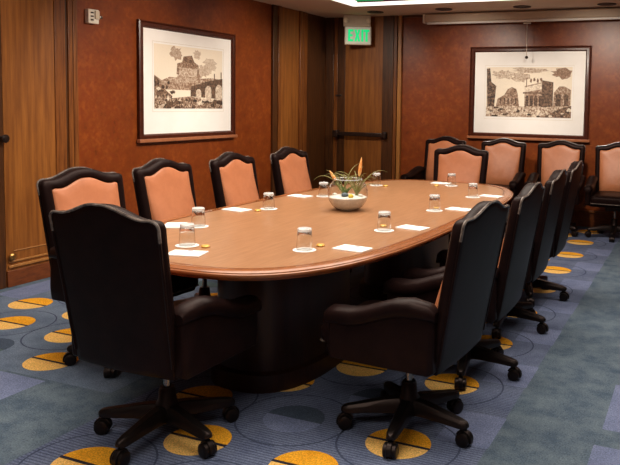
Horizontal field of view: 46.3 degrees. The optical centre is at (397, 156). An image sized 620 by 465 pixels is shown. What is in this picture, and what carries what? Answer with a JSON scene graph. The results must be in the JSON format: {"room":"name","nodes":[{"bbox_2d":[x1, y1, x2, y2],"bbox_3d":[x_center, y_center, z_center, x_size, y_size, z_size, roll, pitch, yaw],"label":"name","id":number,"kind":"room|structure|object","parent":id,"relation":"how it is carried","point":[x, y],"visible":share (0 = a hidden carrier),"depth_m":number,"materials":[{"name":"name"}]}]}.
{"room":"conference room","nodes":[
{"label":"conference room","id":0,"kind":"room"},
{"bbox_2d":[77,0,325,215],"bbox_3d":[-3.402,-0.250,4.509,0.120,2.620,12.070,3,5,23],"label":"wall","id":1,"kind":"structure","parent":0,"point":[107,50],"depth_m":6.83,"materials":[{"name":"brown paint"}]},
{"bbox_2d":[0,20,9,289],"bbox_3d":[-3.102,-0.276,4.939,0.098,2.620,0.897,3,5,23],"label":"door","id":2,"kind":"structure","parent":1,"relation":"in","point":[5,138],"depth_m":5.37,"materials":[{"name":"brown wood"}]},
{"bbox_2d":[0,0,55,287],"bbox_3d":[-2.852,-0.317,5.572,0.064,2.620,0.470,3,5,23],"label":"door","id":3,"kind":"structure","parent":1,"relation":"in","point":[27,26],"depth_m":5.56,"materials":[{"name":"brown wood"}]},
{"bbox_2d":[53,0,66,174],"bbox_3d":[-2.756,-0.335,5.843,0.030,2.620,0.105,3,5,23],"label":"trim","id":4,"kind":"structure","parent":1,"relation":"attached to","point":[58,5],"depth_m":5.82,"materials":[{"name":"brown wood"}]},
{"bbox_2d":[65,0,68,168],"bbox_3d":[-2.736,-0.339,5.904,0.020,2.620,0.025,3,5,23],"label":"trim","id":5,"kind":"structure","parent":1,"relation":"attached to","point":[65,0],"depth_m":5.89,"materials":[{"name":"brown wood"}]},
{"bbox_2d":[66,0,73,167],"bbox_3d":[-2.715,-0.341,5.934,0.035,2.620,0.045,3,5,23],"label":"trim","id":6,"kind":"structure","parent":1,"relation":"attached to","point":[68,2],"depth_m":5.90,"materials":[{"name":"brown wood"}]},
{"bbox_2d":[72,0,78,166],"bbox_3d":[-2.696,-0.344,5.985,0.030,2.620,0.045,3,5,23],"label":"trim","id":7,"kind":"structure","parent":1,"relation":"attached to","point":[74,2],"depth_m":5.96,"materials":[{"name":"brown wood"}]},
{"bbox_2d":[85,9,102,23],"bbox_3d":[-2.590,-1.188,6.100,0.060,0.120,0.140,3,5,23],"label":"wall thermostat","id":8,"kind":"object","parent":1,"relation":"attached to","point":[92,16],"visible":1,"depth_m":6.07,"materials":[{"name":"white plastic"}]},
{"bbox_2d":[136,19,237,142],"bbox_3d":[-2.104,-0.735,7.311,0.050,1.142,1.520,3,5,23],"label":"framed print","id":9,"kind":"object","parent":1,"relation":"attached to","point":[186,76],"visible":1,"depth_m":7.22,"materials":[{"name":"white paper"}]},
{"bbox_2d":[271,4,277,195],"bbox_3d":[-1.513,-0.526,8.777,0.030,2.620,0.100,3,5,23],"label":"trim","id":10,"kind":"structure","parent":1,"relation":"attached to","point":[274,21],"depth_m":8.73,"materials":[{"name":"brown wood"}]},
{"bbox_2d":[277,6,281,150],"bbox_3d":[-1.475,-0.531,8.848,0.045,2.620,0.060,3,5,23],"label":"trim","id":11,"kind":"structure","parent":1,"relation":"attached to","point":[279,7],"depth_m":8.80,"materials":[{"name":"brown wood"}]},
{"bbox_2d":[281,7,298,149],"bbox_3d":[-1.388,-0.547,9.087,0.020,2.620,0.450,3,5,23],"label":"trim","id":12,"kind":"structure","parent":1,"relation":"attached to","point":[290,17],"depth_m":9.06,"materials":[{"name":"brown wood"}]},
{"bbox_2d":[298,11,302,150],"bbox_3d":[-1.275,-0.562,9.321,0.045,2.620,0.070,3,5,23],"label":"trim","id":13,"kind":"structure","parent":1,"relation":"attached to","point":[300,51],"depth_m":9.27,"materials":[{"name":"brown wood"}]},
{"bbox_2d":[302,12,307,150],"bbox_3d":[-1.237,-0.568,9.424,0.035,2.620,0.110,3,5,23],"label":"trim","id":14,"kind":"structure","parent":1,"relation":"attached to","point":[305,14],"depth_m":9.38,"materials":[{"name":"brown wood"}]},
{"bbox_2d":[306,13,325,188],"bbox_3d":[-1.123,-0.588,9.723,0.012,2.620,0.530,3,5,23],"label":"trim","id":15,"kind":"structure","parent":1,"relation":"attached to","point":[314,149],"depth_m":9.72,"materials":[{"name":"brown wood"}]},
{"bbox_2d":[0,226,619,464],"bbox_3d":[0.510,1.278,2.951,8.630,0.062,12.270,3,5,23],"label":"floor","id":16,"kind":"structure","parent":0,"point":[564,406],"depth_m":3.50,"materials":[{"name":"teal carpet"}]},
{"bbox_2d":[36,166,198,377],"bbox_3d":[-1.526,0.606,3.985,0.723,1.058,0.643,3,5,26],"label":"chair","id":17,"kind":"object","parent":16,"relation":"on","point":[72,187],"visible":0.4,"depth_m":3.94,"materials":[{"name":"black leather"}]},
{"bbox_2d":[63,352,76,361],"bbox_3d":[-1.783,1.083,3.899,0.076,0.070,0.024,-1,5,-23],"label":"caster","id":18,"kind":"object","parent":17,"relation":"attached to","point":[68,357],"depth_m":3.88,"materials":[{"name":"black plastic"}]},
{"bbox_2d":[106,368,111,376],"bbox_3d":[-1.496,1.101,3.728,0.024,0.070,0.076,1,4,-5],"label":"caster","id":19,"kind":"object","parent":17,"relation":"attached to","point":[108,371],"depth_m":3.70,"materials":[{"name":"black plastic"}]},
{"bbox_2d":[171,275,197,292],"bbox_3d":[-1.458,0.681,3.955,0.557,0.104,0.468,3,5,26],"label":"seat cushion","id":20,"kind":"object","parent":17,"relation":"on","point":[180,284],"depth_m":3.91,"materials":[{"name":"black leather"}]},
{"bbox_2d":[48,203,261,464],"bbox_3d":[-0.994,0.683,3.049,0.640,1.058,0.723,3,5,24],"label":"chair","id":21,"kind":"object","parent":16,"relation":"on","point":[113,262],"visible":1,"depth_m":2.80,"materials":[{"name":"black leather"}]},
{"bbox_2d":[93,417,111,425],"bbox_3d":[-1.281,1.149,3.112,0.076,0.070,0.024,1,4,3],"label":"hood","id":22,"kind":"object","parent":21,"relation":"attached to","point":[101,421],"depth_m":3.10,"materials":[{"name":"black plastic"}]},
{"bbox_2d":[111,448,127,464],"bbox_3d":[-1.098,1.173,2.832,0.024,0.070,0.076,3,4,21],"label":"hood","id":23,"kind":"object","parent":21,"relation":"attached to","point":[119,456],"depth_m":2.81,"materials":[{"name":"black plastic"}]},
{"bbox_2d":[174,300,184,306],"bbox_3d":[-0.964,0.751,3.124,0.468,0.104,0.557,3,5,24],"label":"seat cushion","id":24,"kind":"object","parent":21,"relation":"on","point":[177,302],"depth_m":3.35,"materials":[{"name":"black leather"}]},
{"bbox_2d":[200,439,214,454],"bbox_3d":[-0.775,1.173,2.919,0.076,0.070,0.024,4,5,39],"label":"hood","id":25,"kind":"object","parent":21,"relation":"attached to","point":[207,446],"depth_m":2.90,"materials":[{"name":"black plastic"}]},
{"bbox_2d":[222,405,238,413],"bbox_3d":[-0.758,1.148,3.253,0.076,0.070,0.024,-2,5,-33],"label":"hood","id":26,"kind":"object","parent":21,"relation":"attached to","point":[228,409],"depth_m":3.23,"materials":[{"name":"black plastic"}]},
{"bbox_2d":[132,158,216,300],"bbox_3d":[-1.288,0.556,4.726,0.723,1.058,0.640,3,4,21],"label":"chair","id":27,"kind":"object","parent":16,"relation":"on","point":[164,188],"visible":0.27,"depth_m":4.72,"materials":[{"name":"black leather"}]},
{"bbox_2d":[209,151,259,207],"bbox_3d":[-0.990,0.508,5.456,0.723,1.058,0.640,3,4,21],"label":"chair","id":28,"kind":"object","parent":16,"relation":"on","point":[233,175],"visible":0.24,"depth_m":5.44,"materials":[{"name":"black leather"}]},
{"bbox_2d":[270,146,351,272],"bbox_3d":[-0.670,0.459,6.210,0.723,1.058,0.642,3,5,23],"label":"chair","id":29,"kind":"object","parent":16,"relation":"on","point":[290,166],"visible":0.32,"depth_m":6.20,"materials":[{"name":"black leather"}]},
{"bbox_2d":[162,179,512,393],"bbox_3d":[-0.274,0.720,4.830,1.629,0.752,3.865,3,5,23],"label":"conference table","id":30,"kind":"object","parent":16,"relation":"on","point":[251,252],"visible":0.79,"depth_m":3.72,"materials":[{"name":"brown wood"}]},
{"bbox_2d":[165,222,187,227],"bbox_3d":[-1.241,0.386,3.989,0.112,0.006,0.164,1,4,-7],"label":"notepad","id":31,"kind":"object","parent":30,"relation":"on","point":[168,224],"visible":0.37,"depth_m":3.99,"materials":[{"name":"white paper"}]},
{"bbox_2d":[175,243,198,247],"bbox_3d":[-1.014,0.430,3.449,0.111,0.003,0.111,3,5,23],"label":"coaster","id":32,"kind":"object","parent":30,"relation":"on","point":[196,244],"visible":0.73,"depth_m":3.42,"materials":[{"name":"white paper"}]},
{"bbox_2d":[179,223,194,246],"bbox_3d":[-1.013,0.377,3.446,0.077,0.104,0.077,3,5,23],"label":"tumbler","id":33,"kind":"object","parent":32,"relation":"on","point":[187,231],"visible":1,"depth_m":3.42,"materials":[{"name":"clear glass"}]},
{"bbox_2d":[169,249,208,256],"bbox_3d":[-0.962,0.443,3.265,0.164,0.006,0.112,2,4,8],"label":"notepad","id":34,"kind":"object","parent":30,"relation":"on","point":[184,253],"visible":0.82,"depth_m":3.25,"materials":[{"name":"white paper"}]},
{"bbox_2d":[221,207,251,211],"bbox_3d":[-1.034,0.344,4.606,0.164,0.006,0.112,4,5,31],"label":"notepad","id":35,"kind":"object","parent":30,"relation":"on","point":[235,209],"visible":1,"depth_m":4.59,"materials":[{"name":"white paper"}]},
{"bbox_2d":[287,194,312,197],"bbox_3d":[-0.727,0.297,5.332,0.164,0.006,0.112,4,5,31],"label":"notepad","id":36,"kind":"object","parent":30,"relation":"on","point":[293,195],"visible":1,"depth_m":5.32,"materials":[{"name":"white paper"}]},
{"bbox_2d":[293,248,315,252],"bbox_3d":[-0.442,0.445,3.393,0.111,0.003,0.111,3,5,23],"label":"coaster","id":37,"kind":"object","parent":30,"relation":"on","point":[314,249],"visible":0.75,"depth_m":3.35,"materials":[{"name":"white paper"}]},
{"bbox_2d":[296,227,312,250],"bbox_3d":[-0.441,0.391,3.389,0.077,0.104,0.077,3,5,23],"label":"tumbler","id":38,"kind":"object","parent":37,"relation":"on","point":[304,234],"visible":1,"depth_m":3.36,"materials":[{"name":"clear glass"}]},
{"bbox_2d":[315,157,382,210],"bbox_3d":[-0.320,0.176,4.702,0.434,0.351,0.318,3,5,23],"label":"terrarium","id":39,"kind":"object","parent":30,"relation":"on","point":[344,201],"visible":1,"depth_m":4.63,"materials":[{"name":"clear glass"}]},
{"bbox_2d":[315,165,364,193],"bbox_3d":[-0.365,0.158,4.715,0.341,0.200,0.299,3,5,23],"label":"air plant","id":40,"kind":"object","parent":39,"relation":"on","point":[356,188],"depth_m":4.66,"materials":[{"name":"green plant"}]},
{"bbox_2d":[338,184,353,192],"bbox_3d":[-0.337,0.221,4.654,0.126,0.083,0.102,-1,4,-22],"label":"air plant","id":41,"kind":"object","parent":39,"relation":"on","point":[344,190],"depth_m":4.66,"materials":[{"name":"green plant"}]},
{"bbox_2d":[328,179,367,210],"bbox_3d":[-0.325,0.250,4.680,0.264,0.205,0.264,3,5,23],"label":"glass bowl","id":42,"kind":"object","parent":39,"relation":"on","point":[344,201],"depth_m":4.62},
{"bbox_2d":[333,157,382,195],"bbox_3d":[-0.291,0.131,4.686,0.371,0.259,0.318,3,5,23],"label":"air plant","id":43,"kind":"object","parent":39,"relation":"on","point":[356,188],"depth_m":4.65,"materials":[{"name":"green plant"}]},
{"bbox_2d":[332,244,372,252],"bbox_3d":[-0.216,0.444,3.439,0.164,0.006,0.112,3,5,29],"label":"notepad","id":44,"kind":"object","parent":30,"relation":"on","point":[351,248],"visible":1,"depth_m":3.42,"materials":[{"name":"white paper"}]},
{"bbox_2d":[395,225,429,230],"bbox_3d":[0.086,0.405,4.048,0.164,0.006,0.112,4,5,33],"label":"notepad","id":45,"kind":"object","parent":30,"relation":"on","point":[407,227],"visible":1,"depth_m":4.04,"materials":[{"name":"white paper"}]},
{"bbox_2d":[430,182,446,184],"bbox_3d":[0.389,0.241,6.378,0.164,0.006,0.112,3,5,23],"label":"notepad","id":46,"kind":"object","parent":30,"relation":"on","point":[432,182],"visible":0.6,"depth_m":6.36,"materials":[{"name":"white paper"}]},
{"bbox_2d":[445,207,470,211],"bbox_3d":[0.414,0.357,4.798,0.164,0.006,0.112,4,5,31],"label":"notepad","id":47,"kind":"object","parent":30,"relation":"on","point":[450,208],"visible":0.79,"depth_m":4.78,"materials":[{"name":"white paper"}]},
{"bbox_2d":[479,194,503,197],"bbox_3d":[0.722,0.309,5.524,0.164,0.006,0.112,4,5,31],"label":"notepad","id":48,"kind":"object","parent":30,"relation":"on","point":[483,195],"visible":1,"depth_m":5.50,"materials":[{"name":"white paper"}]},
{"bbox_3d":[-0.074,0.411,3.953,0.111,0.003,0.111,3,5,23],"label":"coaster","id":49,"kind":"object","parent":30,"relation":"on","visible":0},
{"bbox_2d":[377,211,390,230],"bbox_3d":[-0.073,0.357,3.949,0.077,0.104,0.077,3,5,23],"label":"tumbler","id":50,"kind":"object","parent":49,"relation":"on","point":[384,217],"visible":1,"depth_m":3.92,"materials":[{"name":"clear glass"}]},
{"bbox_3d":[-0.842,0.344,4.676,0.111,0.003,0.111,3,5,23],"label":"coaster","id":51,"kind":"object","parent":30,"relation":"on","visible":0},
{"bbox_2d":[263,192,274,208],"bbox_3d":[-0.841,0.290,4.672,0.077,0.104,0.077,3,5,23],"label":"tumbler","id":52,"kind":"object","parent":51,"relation":"on","point":[268,198],"visible":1,"depth_m":4.64,"materials":[{"name":"clear glass"}]},
{"bbox_3d":[0.244,0.360,4.729,0.111,0.003,0.111,3,5,23],"label":"coaster","id":53,"kind":"object","parent":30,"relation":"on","visible":0},
{"bbox_2d":[429,194,439,210],"bbox_3d":[0.245,0.306,4.725,0.077,0.104,0.077,3,5,23],"label":"tumbler","id":54,"kind":"object","parent":53,"relation":"on","point":[434,200],"visible":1,"depth_m":4.69,"materials":[{"name":"clear glass"}]},
{"bbox_3d":[-1.106,0.390,3.975,0.111,0.003,0.111,3,5,23],"label":"coaster","id":55,"kind":"object","parent":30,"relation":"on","visible":0},
{"bbox_2d":[191,207,205,226],"bbox_3d":[-1.105,0.337,3.971,0.077,0.104,0.077,3,5,23],"label":"tumbler","id":56,"kind":"object","parent":55,"relation":"on","point":[198,213],"visible":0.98,"depth_m":3.94,"materials":[{"name":"clear glass"}]},
{"bbox_3d":[0.574,0.313,5.457,0.111,0.003,0.111,3,5,23],"label":"coaster","id":57,"kind":"object","parent":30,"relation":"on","visible":0},
{"bbox_2d":[468,183,477,197],"bbox_3d":[0.575,0.259,5.453,0.077,0.104,0.077,3,5,23],"label":"tumbler","id":58,"kind":"object","parent":57,"relation":"on","point":[473,187],"visible":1,"depth_m":5.42,"materials":[{"name":"clear glass"}]},
{"bbox_3d":[-0.554,0.300,5.356,0.111,0.003,0.111,3,5,23],"label":"coaster","id":59,"kind":"object","parent":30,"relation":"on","visible":0},
{"bbox_2d":[318,182,328,196],"bbox_3d":[-0.553,0.246,5.353,0.077,0.104,0.077,3,5,23],"label":"tumbler","id":60,"kind":"object","parent":59,"relation":"on","point":[323,186],"visible":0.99,"depth_m":5.32,"materials":[{"name":"clear glass"}]},
{"bbox_3d":[0.467,0.257,6.205,0.111,0.003,0.111,3,5,23],"label":"coaster","id":61,"kind":"object","parent":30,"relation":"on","visible":0},
{"bbox_2d":[447,173,455,185],"bbox_3d":[0.468,0.203,6.201,0.077,0.104,0.077,3,5,23],"label":"tumbler","id":62,"kind":"object","parent":61,"relation":"on","point":[451,180],"visible":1,"depth_m":6.17,"materials":[{"name":"clear glass"}]},
{"bbox_3d":[-0.182,0.250,6.131,0.111,0.003,0.111,3,5,23],"label":"coaster","id":63,"kind":"object","parent":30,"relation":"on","visible":0},
{"bbox_2d":[372,173,380,185],"bbox_3d":[-0.181,0.196,6.128,0.077,0.104,0.077,3,5,23],"label":"tumbler","id":64,"kind":"object","parent":63,"relation":"on","point":[376,178],"visible":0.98,"depth_m":6.10,"materials":[{"name":"clear glass"}]},
{"bbox_2d":[320,200,509,458],"bbox_3d":[0.072,0.694,3.169,0.723,1.058,0.640,3,5,27],"label":"chair","id":65,"kind":"object","parent":16,"relation":"on","point":[424,326],"visible":1,"depth_m":2.95,"materials":[{"name":"black leather"}]},
{"bbox_2d":[336,412,352,424],"bbox_3d":[-0.236,1.162,3.199,0.076,0.070,0.024,1,4,-2],"label":"hood","id":66,"kind":"object","parent":65,"relation":"attached to","point":[344,418],"depth_m":3.17,"materials":[{"name":"black plastic"}]},
{"bbox_2d":[321,300,381,341],"bbox_3d":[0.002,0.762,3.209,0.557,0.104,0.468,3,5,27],"label":"armrest","id":67,"kind":"object","parent":65,"relation":"on","point":[324,328],"depth_m":3.12,"materials":[{"name":"black leather"}]},
{"bbox_2d":[385,440,394,456],"bbox_3d":[-0.029,1.185,2.937,0.024,0.070,0.076,2,4,16],"label":"hood","id":68,"kind":"object","parent":65,"relation":"attached to","point":[390,445],"depth_m":2.91,"materials":[{"name":"black plastic"}]},
{"bbox_2d":[448,398,461,404],"bbox_3d":[0.274,1.157,3.386,0.076,0.070,0.024,-2,5,-38],"label":"hood","id":69,"kind":"object","parent":65,"relation":"attached to","point":[453,401],"depth_m":3.36,"materials":[{"name":"black plastic"}]},
{"bbox_2d":[456,429,472,443],"bbox_3d":[0.286,1.182,3.052,0.076,0.070,0.024,4,5,34],"label":"hood","id":70,"kind":"object","parent":65,"relation":"attached to","point":[463,436],"depth_m":3.03,"materials":[{"name":"black plastic"}]},
{"bbox_2d":[400,136,465,179],"bbox_3d":[0.438,0.291,8.793,0.641,1.058,0.723,4,5,31],"label":"chair","id":71,"kind":"object","parent":16,"relation":"on","point":[418,172],"visible":0.21,"depth_m":9.01,"materials":[{"name":"black leather"}]},
{"bbox_2d":[433,144,488,247],"bbox_3d":[0.502,0.434,6.850,0.640,1.058,0.723,3,5,23],"label":"chair","id":72,"kind":"object","parent":16,"relation":"on","point":[469,164],"visible":0.22,"depth_m":7.04,"materials":[{"name":"black leather"}]},
{"bbox_2d":[401,182,544,390],"bbox_3d":[0.394,0.647,3.890,0.723,1.058,0.640,3,5,23],"label":"chair","id":73,"kind":"object","parent":16,"relation":"on","point":[525,209],"visible":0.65,"depth_m":3.67,"materials":[{"name":"black leather"}]},
{"bbox_2d":[458,376,462,388],"bbox_3d":[0.322,1.139,3.650,0.024,0.070,0.076,2,4,10],"label":"hood","id":74,"kind":"object","parent":73,"relation":"attached to","point":[460,378],"depth_m":3.62,"materials":[{"name":"black plastic"}]},
{"bbox_2d":[507,366,521,377],"bbox_3d":[0.623,1.134,3.798,0.076,0.070,0.024,3,5,28],"label":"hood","id":75,"kind":"object","parent":73,"relation":"attached to","point":[514,372],"depth_m":3.78,"materials":[{"name":"black plastic"}]},
{"bbox_2d":[481,138,526,199],"bbox_3d":[1.169,0.326,8.497,0.643,1.058,0.723,3,5,23],"label":"chair","id":76,"kind":"object","parent":16,"relation":"on","point":[506,161],"visible":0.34,"depth_m":8.65,"materials":[{"name":"black leather"}]},
{"bbox_2d":[489,184,509,189],"bbox_3d":[1.136,0.402,8.432,0.468,0.104,0.557,3,5,23],"label":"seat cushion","id":77,"kind":"object","parent":76,"relation":"on","point":[507,186],"depth_m":8.49,"materials":[{"name":"orange leather"}]},
{"bbox_2d":[491,169,567,338],"bbox_3d":[0.714,0.594,4.697,0.723,1.058,0.642,3,4,22],"label":"chair","id":78,"kind":"object","parent":16,"relation":"on","point":[555,185],"visible":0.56,"depth_m":4.46,"materials":[{"name":"black leather"}]},
{"bbox_2d":[494,327,498,336],"bbox_3d":[0.618,1.085,4.463,0.024,0.070,0.076,2,4,15],"label":"hood","id":79,"kind":"object","parent":78,"relation":"attached to","point":[496,331],"depth_m":4.43,"materials":[{"name":"black plastic"}]},
{"bbox_2d":[537,322,548,331],"bbox_3d":[0.930,1.082,4.584,0.076,0.070,0.024,4,5,33],"label":"hood","id":80,"kind":"object","parent":78,"relation":"attached to","point":[541,327],"depth_m":4.56,"materials":[{"name":"black plastic"}]},
{"bbox_2d":[506,161,583,306],"bbox_3d":[1.012,0.546,5.439,0.723,1.058,0.640,3,4,22],"label":"chair","id":81,"kind":"object","parent":16,"relation":"on","point":[574,172],"visible":0.47,"depth_m":5.22,"materials":[{"name":"black leather"}]},
{"bbox_2d":[524,140,585,236],"bbox_3d":[1.816,0.357,8.225,0.640,1.058,0.723,3,4,22],"label":"chair","id":82,"kind":"object","parent":16,"relation":"on","point":[558,154],"visible":0.48,"depth_m":8.42,"materials":[{"name":"black leather"}]},
{"bbox_2d":[583,142,619,241],"bbox_3d":[2.433,0.387,7.977,0.640,1.058,0.723,3,5,23],"label":"chair","id":83,"kind":"object","parent":16,"relation":"on","point":[602,189],"visible":1,"depth_m":8.12,"materials":[{"name":"black leather"}]},
{"bbox_2d":[590,191,619,205],"bbox_3d":[2.401,0.463,7.911,0.468,0.104,0.557,3,5,23],"label":"seat cushion","id":84,"kind":"object","parent":83,"relation":"on","point":[597,198],"depth_m":7.72,"materials":[{"name":"black leather"}]},
{"bbox_2d":[255,0,619,17],"bbox_3d":[0.562,-1.554,2.745,8.670,0.380,12.310,3,5,23],"label":"ceiling","id":85,"kind":"structure","parent":0,"point":[323,8],"depth_m":8.60,"materials":[{"name":"paint"}]},
{"bbox_2d":[333,0,356,5],"bbox_3d":[-2.496,-1.521,3.895,0.049,0.062,10.200,3,5,23],"label":"trim","id":86,"kind":"structure","parent":85,"relation":"attached to","point":[348,2],"depth_m":8.39,"materials":[{"name":"white"}]},
{"bbox_2d":[343,15,370,45],"bbox_3d":[-0.536,-1.679,9.533,0.374,0.392,0.148,1,4,-5],"label":"exit sign","id":87,"kind":"object","parent":85,"relation":"attached to","point":[357,27],"visible":1,"depth_m":9.51,"materials":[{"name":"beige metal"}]},
{"bbox_2d":[343,15,370,26],"bbox_3d":[-0.537,-1.799,9.523,0.383,0.152,0.292,3,5,23],"label":"lamp","id":88,"kind":"object","parent":87,"relation":"on","point":[348,20],"depth_m":9.50,"materials":[{"name":"beige metal"}]},
{"bbox_2d":[367,11,383,13],"bbox_3d":[-0.284,-1.841,9.161,0.210,0.010,0.210,3,5,23],"label":"recessed light","id":89,"kind":"object","parent":85,"relation":"in","point":[374,12],"visible":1,"depth_m":9.17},
{"bbox_2d":[357,0,503,5],"bbox_3d":[2.561,-1.672,7.319,6.700,0.036,0.049,3,5,23],"label":"trim","id":90,"kind":"structure","parent":85,"relation":"attached to","point":[410,1],"depth_m":8.29,"materials":[{"name":"white"}]},
{"bbox_2d":[435,8,451,10],"bbox_3d":[0.566,-1.796,8.760,0.210,0.010,0.210,3,5,23],"label":"recessed light","id":91,"kind":"object","parent":85,"relation":"in","point":[439,9],"visible":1,"depth_m":8.77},
{"bbox_2d":[423,8,619,58],"bbox_3d":[2.340,-1.442,8.429,4.345,0.585,0.120,3,5,23],"label":"projection screen","id":92,"kind":"object","parent":85,"relation":"attached to","point":[527,17],"visible":1,"depth_m":8.70,"materials":[{"name":"white plastic"}]},
{"bbox_2d":[513,5,530,7],"bbox_3d":[1.466,-1.755,8.425,0.210,0.010,0.210,3,5,23],"label":"recessed light","id":93,"kind":"object","parent":85,"relation":"in","point":[518,6],"visible":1,"depth_m":8.40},
{"bbox_2d":[597,3,615,5],"bbox_3d":[2.366,-1.715,8.090,0.210,0.010,0.210,3,5,23],"label":"recessed light","id":94,"kind":"object","parent":85,"relation":"in","point":[599,4],"visible":1,"depth_m":8.10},
{"bbox_2d":[400,17,619,212],"bbox_3d":[2.907,-0.423,8.456,8.670,2.620,0.120,3,5,23],"label":"wall","id":95,"kind":"structure","parent":0,"point":[435,58],"depth_m":9.21,"materials":[{"name":"brown paint"}]},
{"bbox_2d":[324,18,334,185],"bbox_3d":[-0.947,-0.604,9.985,0.129,2.620,0.050,3,5,23],"label":"trim","id":96,"kind":"structure","parent":95,"relation":"attached to","point":[330,22],"depth_m":9.95,"materials":[{"name":"brown wood"}]},
{"bbox_2d":[333,18,337,184],"bbox_3d":[-0.860,-0.600,9.956,0.055,2.620,0.035,3,5,23],"label":"trim","id":97,"kind":"structure","parent":95,"relation":"attached to","point":[336,19],"depth_m":9.92,"materials":[{"name":"brown wood"}]},
{"bbox_2d":[332,16,389,184],"bbox_3d":[-0.504,-0.580,9.763,0.810,2.620,0.115,3,5,23],"label":"door","id":98,"kind":"structure","parent":95,"relation":"in","point":[363,70],"depth_m":9.78,"materials":[{"name":"brown wood"}]},
{"bbox_2d":[387,16,394,179],"bbox_3d":[-0.089,-0.562,9.624,0.065,2.620,0.050,3,5,23],"label":"trim","id":99,"kind":"structure","parent":95,"relation":"attached to","point":[392,18],"depth_m":9.59,"materials":[{"name":"brown wood"}]},
{"bbox_2d":[392,15,398,179],"bbox_3d":[-0.036,-0.560,9.607,0.045,2.620,0.040,3,5,23],"label":"trim","id":100,"kind":"structure","parent":95,"relation":"attached to","point":[396,20],"depth_m":9.57,"materials":[{"name":"brown wood"}]},
{"bbox_2d":[396,15,402,178],"bbox_3d":[0.020,-0.557,9.581,0.050,2.620,0.045,3,5,23],"label":"trim","id":101,"kind":"structure","parent":95,"relation":"attached to","point":[400,22],"depth_m":9.54,"materials":[{"name":"brown wood"}]},
{"bbox_2d":[403,15,422,17],"bbox_3d":[3.426,-1.684,8.073,7.290,0.030,0.030,3,5,23],"label":"trim","id":102,"kind":"structure","parent":95,"relation":"attached to","point":[404,16],"depth_m":9.43,"materials":[{"name":"brown wood"}]},
{"bbox_2d":[467,45,591,142],"bbox_3d":[1.616,-0.777,8.883,1.540,1.162,0.050,3,5,23],"label":"framed print","id":103,"kind":"object","parent":95,"relation":"attached to","point":[544,96],"visible":1,"depth_m":8.88,"materials":[{"name":"white paper"}]},
{"bbox_2d":[505,204,619,226],"bbox_3d":[3.388,0.814,8.257,7.280,0.200,0.020,3,5,23],"label":"baseboard","id":104,"kind":"structure","parent":95,"relation":"attached to","point":[581,219],"depth_m":8.69,"materials":[{"name":"brown wood"}]},
{"bbox_2d":[509,205,619,215],"bbox_3d":[3.384,0.730,8.237,7.280,0.030,0.014,3,5,23],"label":"trim","id":105,"kind":"structure","parent":95,"relation":"attached to","point":[579,211],"depth_m":8.65,"materials":[{"name":"brown wood"}]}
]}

